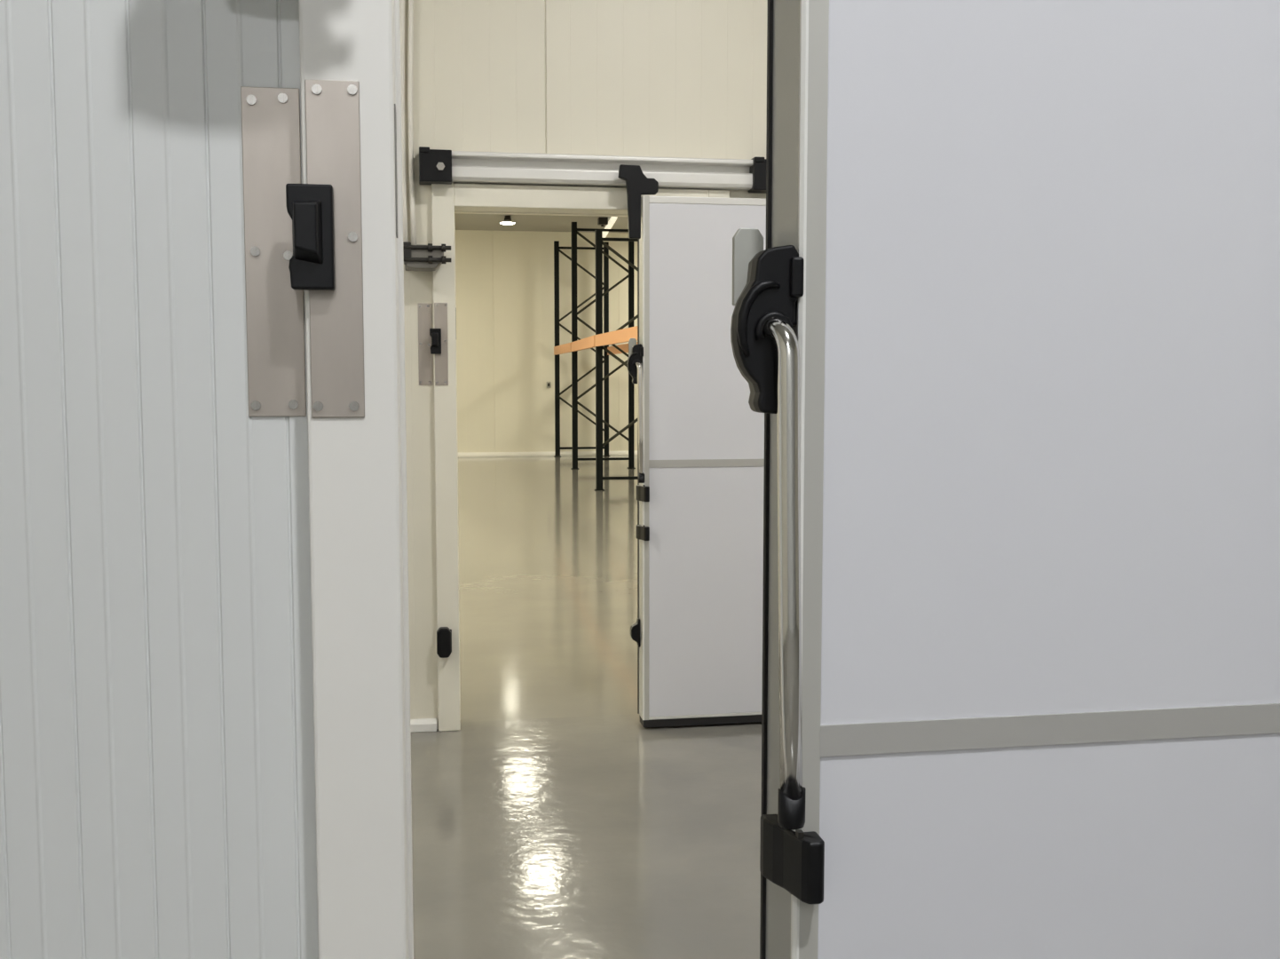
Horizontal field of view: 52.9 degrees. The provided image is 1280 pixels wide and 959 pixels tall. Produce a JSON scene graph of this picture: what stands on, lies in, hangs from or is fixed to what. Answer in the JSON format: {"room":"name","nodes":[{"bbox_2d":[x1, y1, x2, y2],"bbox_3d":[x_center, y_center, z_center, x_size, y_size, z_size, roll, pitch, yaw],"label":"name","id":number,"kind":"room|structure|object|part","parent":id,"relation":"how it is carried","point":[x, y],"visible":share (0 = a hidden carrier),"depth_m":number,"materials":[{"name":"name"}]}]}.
{"room":"cold storage warehouse","nodes":[
{"label":"cold storage warehouse","id":0,"kind":"room"},
{"bbox_2d":[0,0,318,958],"bbox_3d":[1.371,-0.716,1.706,9.700,4.250,0.121,-1,5,-10],"label":"wall","id":1,"kind":"structure","parent":0,"point":[157,769],"depth_m":1.38,"materials":[{"name":"white metal"}]},
{"bbox_2d":[240,79,364,417],"bbox_3d":[-0.357,-0.241,1.362,0.111,0.349,0.075,4,6,41],"label":"strike plate","id":2,"kind":"object","parent":1,"relation":"attached to","point":[299,237],"visible":1,"depth_m":1.36,"materials":[{"name":"metal"}]},
{"bbox_3d":[-0.392,-0.241,1.377,0.060,0.348,0.003,-1,5,-10],"label":"wall plate","id":3,"kind":"part","parent":2,"relation":"part of","materials":[{"name":"metal"}]},
{"bbox_3d":[-0.319,-0.240,1.349,0.055,0.349,0.003,-1,5,-10],"label":"frame plate","id":4,"kind":"part","parent":2,"relation":"part of","materials":[{"name":"metal"}]},
{"bbox_2d":[298,0,413,958],"bbox_3d":[0.267,0.244,1.593,1.290,2.355,0.200,-1,5,-10],"label":"trim","id":5,"kind":"structure","parent":1,"relation":"attached to","point":[357,466],"depth_m":1.38,"materials":[{"name":"grey metal"}]},
{"bbox_2d":[730,0,1279,958],"bbox_3d":[0.735,0.209,1.477,1.384,2.420,0.159,-1,5,-10],"label":"sliding door","id":6,"kind":"structure","parent":1,"relation":"in","point":[1005,328],"depth_m":1.37,"materials":[{"name":"white metal"}]},
{"bbox_3d":[0.164,0.267,1.345,0.010,2.260,0.005,4,6,41],"label":"edge trim","id":7,"kind":"part","parent":6,"relation":"part of","materials":[{"name":"white"}]},
{"bbox_2d":[454,213,628,232],"bbox_3d":[-0.127,-3.587,10.173,9.700,0.100,28.600,-1,5,-10],"label":"ceiling","id":8,"kind":"structure","parent":0,"point":[462,221],"depth_m":23.04,"materials":[{"name":"grey paint"}]},
{"bbox_2d":[499,215,514,224],"bbox_3d":[-2.258,-4.427,21.953,0.260,0.136,0.260,-1,5,-10],"label":"ceiling light","id":9,"kind":"object","parent":8,"relation":"attached to","point":[507,220],"visible":1,"depth_m":21.89,"materials":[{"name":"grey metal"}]},
{"bbox_3d":[-2.258,-4.395,21.956,0.260,0.040,0.260,-1,5,-10],"label":"lamp shade","id":10,"kind":"part","parent":9,"relation":"part of","materials":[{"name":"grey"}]},
{"bbox_2d":[500,221,514,224],"bbox_3d":[-2.258,-4.367,21.958,0.240,0.016,0.240,-1,5,-10],"label":"diffuser","id":11,"kind":"object","parent":9,"relation":"attached to","point":[503,223],"depth_m":21.88,"materials":[{"name":"white plastic"}]},
{"bbox_2d":[597,217,608,226],"bbox_3d":[-0.642,-4.443,22.232,0.160,0.150,0.160,-1,5,-10],"label":"ceiling box","id":12,"kind":"object","parent":8,"relation":"attached to","point":[601,221],"visible":1,"depth_m":22.16,"materials":[{"name":"grey metal"}]},
{"bbox_2d":[602,216,617,237],"bbox_3d":[-0.554,-4.454,22.705,0.100,0.282,1.314,-1,5,-10],"label":"lamp","id":13,"kind":"object","parent":8,"relation":"hanging from","point":[612,219],"visible":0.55,"depth_m":22.43,"materials":[{"name":"white"}]},
{"bbox_2d":[455,229,637,452],"bbox_3d":[-2.570,-2.566,24.444,9.700,4.250,0.100,-1,5,-10],"label":"wall","id":14,"kind":"structure","parent":0,"point":[504,280],"depth_m":24.46,"materials":[{"name":"beige paint"}]},
{"bbox_2d":[457,450,637,457],"bbox_3d":[-2.556,-0.482,24.534,9.700,0.080,0.060,-1,5,-10],"label":"baseboard","id":15,"kind":"structure","parent":14,"relation":"attached to","point":[562,453],"depth_m":24.60,"materials":[{"name":"white"}]},
{"bbox_2d":[403,0,767,728],"bbox_3d":[0.661,-1.049,5.802,9.700,4.250,0.120,-1,5,-10],"label":"wall","id":16,"kind":"structure","parent":0,"point":[654,78],"depth_m":5.54,"materials":[{"name":"beige paint"}]},
{"bbox_2d":[399,0,408,242],"bbox_3d":[-0.991,-2.051,5.353,0.034,2.180,0.022,-1,5,-10],"label":"conduit","id":17,"kind":"object","parent":16,"relation":"attached to","point":[401,2],"visible":0.61,"depth_m":5.39,"materials":[{"name":"beige"}]},
{"bbox_2d":[407,0,416,244],"bbox_3d":[-0.955,-2.051,5.359,0.038,2.180,0.022,-1,5,-10],"label":"conduit","id":18,"kind":"object","parent":16,"relation":"attached to","point":[410,49],"visible":0.93,"depth_m":5.39,"materials":[{"name":"beige"}]},
{"bbox_2d":[410,717,437,732],"bbox_3d":[-2.496,1.094,5.351,3.266,0.052,0.035,-1,5,-10],"label":"baseboard","id":19,"kind":"structure","parent":16,"relation":"attached to","point":[417,724],"depth_m":5.61,"materials":[{"name":"white plastic"}]},
{"bbox_2d":[402,241,451,271],"bbox_3d":[-0.891,-0.934,5.388,0.197,0.113,0.183,-1,5,-10],"label":"clamp","id":20,"kind":"object","parent":16,"relation":"attached to","point":[429,257],"visible":0.94,"depth_m":5.32,"materials":[{"name":"grey metal"}]},
{"bbox_3d":[-0.878,-0.957,5.314,0.195,0.018,0.018,-1,5,-10],"label":"rod","id":21,"kind":"part","parent":20,"relation":"part of","materials":[{"name":"grey metal"}]},
{"bbox_3d":[-0.878,-0.907,5.318,0.195,0.018,0.018,-1,5,-10],"label":"rod","id":22,"kind":"part","parent":20,"relation":"part of","materials":[{"name":"grey metal"}]},
{"bbox_2d":[417,302,448,385],"bbox_3d":[-0.883,-0.577,5.489,0.111,0.349,0.075,4,6,41],"label":"strike plate","id":23,"kind":"object","parent":16,"relation":"attached to","point":[431,341],"visible":1,"depth_m":5.49,"materials":[{"name":"metal"}]},
{"bbox_3d":[-0.918,-0.577,5.504,0.060,0.348,0.003,-1,5,-10],"label":"wall plate","id":24,"kind":"part","parent":23,"relation":"part of","materials":[{"name":"metal"}]},
{"bbox_3d":[-0.846,-0.576,5.476,0.055,0.349,0.003,-1,5,-10],"label":"frame plate","id":25,"kind":"part","parent":23,"relation":"part of","materials":[{"name":"metal"}]},
{"bbox_2d":[436,626,451,657],"bbox_3d":[-0.844,0.702,5.555,0.064,0.128,0.057,-1,5,-10],"label":"buffer","id":26,"kind":"object","parent":16,"relation":"attached to","point":[444,634],"visible":1,"depth_m":5.53,"materials":[{"name":"black plastic"}]},
{"bbox_2d":[431,183,729,731],"bbox_3d":[-0.260,-0.092,5.721,1.290,2.355,0.200,-1,5,-10],"label":"trim","id":27,"kind":"structure","parent":16,"relation":"attached to","point":[446,200],"depth_m":5.52,"materials":[{"name":"grey metal"}]},
{"bbox_2d":[418,146,766,726],"bbox_3d":[0.321,-0.160,5.647,2.511,2.478,0.211,-1,5,-10],"label":"sliding door","id":28,"kind":"structure","parent":16,"relation":"in","point":[697,632],"depth_m":5.57,"materials":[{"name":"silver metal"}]},
{"bbox_3d":[0.313,-1.328,5.596,2.511,0.140,0.122,-1,5,-10],"label":"door rail","id":29,"kind":"part","parent":28,"relation":"part of","materials":[{"name":"silver metal"}]},
{"bbox_3d":[0.015,-0.074,5.538,0.010,2.260,0.005,4,6,41],"label":"edge trim","id":30,"kind":"part","parent":28,"relation":"part of","materials":[{"name":"white metal"}]},
{"bbox_2d":[410,454,761,958],"bbox_3d":[-0.127,0.749,10.526,9.700,0.100,28.600,-1,5,-10],"label":"floor","id":31,"kind":"structure","parent":0,"point":[614,836],"depth_m":5.01,"materials":[{"name":"grey concrete"}]},
{"bbox_2d":[553,221,637,490],"bbox_3d":[-0.301,-2.012,18.926,1.148,4.040,11.140,-1,5,-9],"label":"rack","id":32,"kind":"object","parent":31,"relation":"on","point":[620,335],"visible":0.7,"depth_m":21.09,"materials":[{"name":"black metal"}]},
{"bbox_3d":[-1.101,-2.453,24.351,1.060,4.040,0.120,-1,5,-10],"label":"upright frame","id":33,"kind":"part","parent":32,"relation":"part of","materials":[{"name":"black paint"}]},
{"bbox_3d":[-0.083,-1.586,17.267,1.060,3.460,0.120,-1,5,-10],"label":"upright frame","id":34,"kind":"part","parent":32,"relation":"part of","materials":[{"name":"black paint"}]}
]}

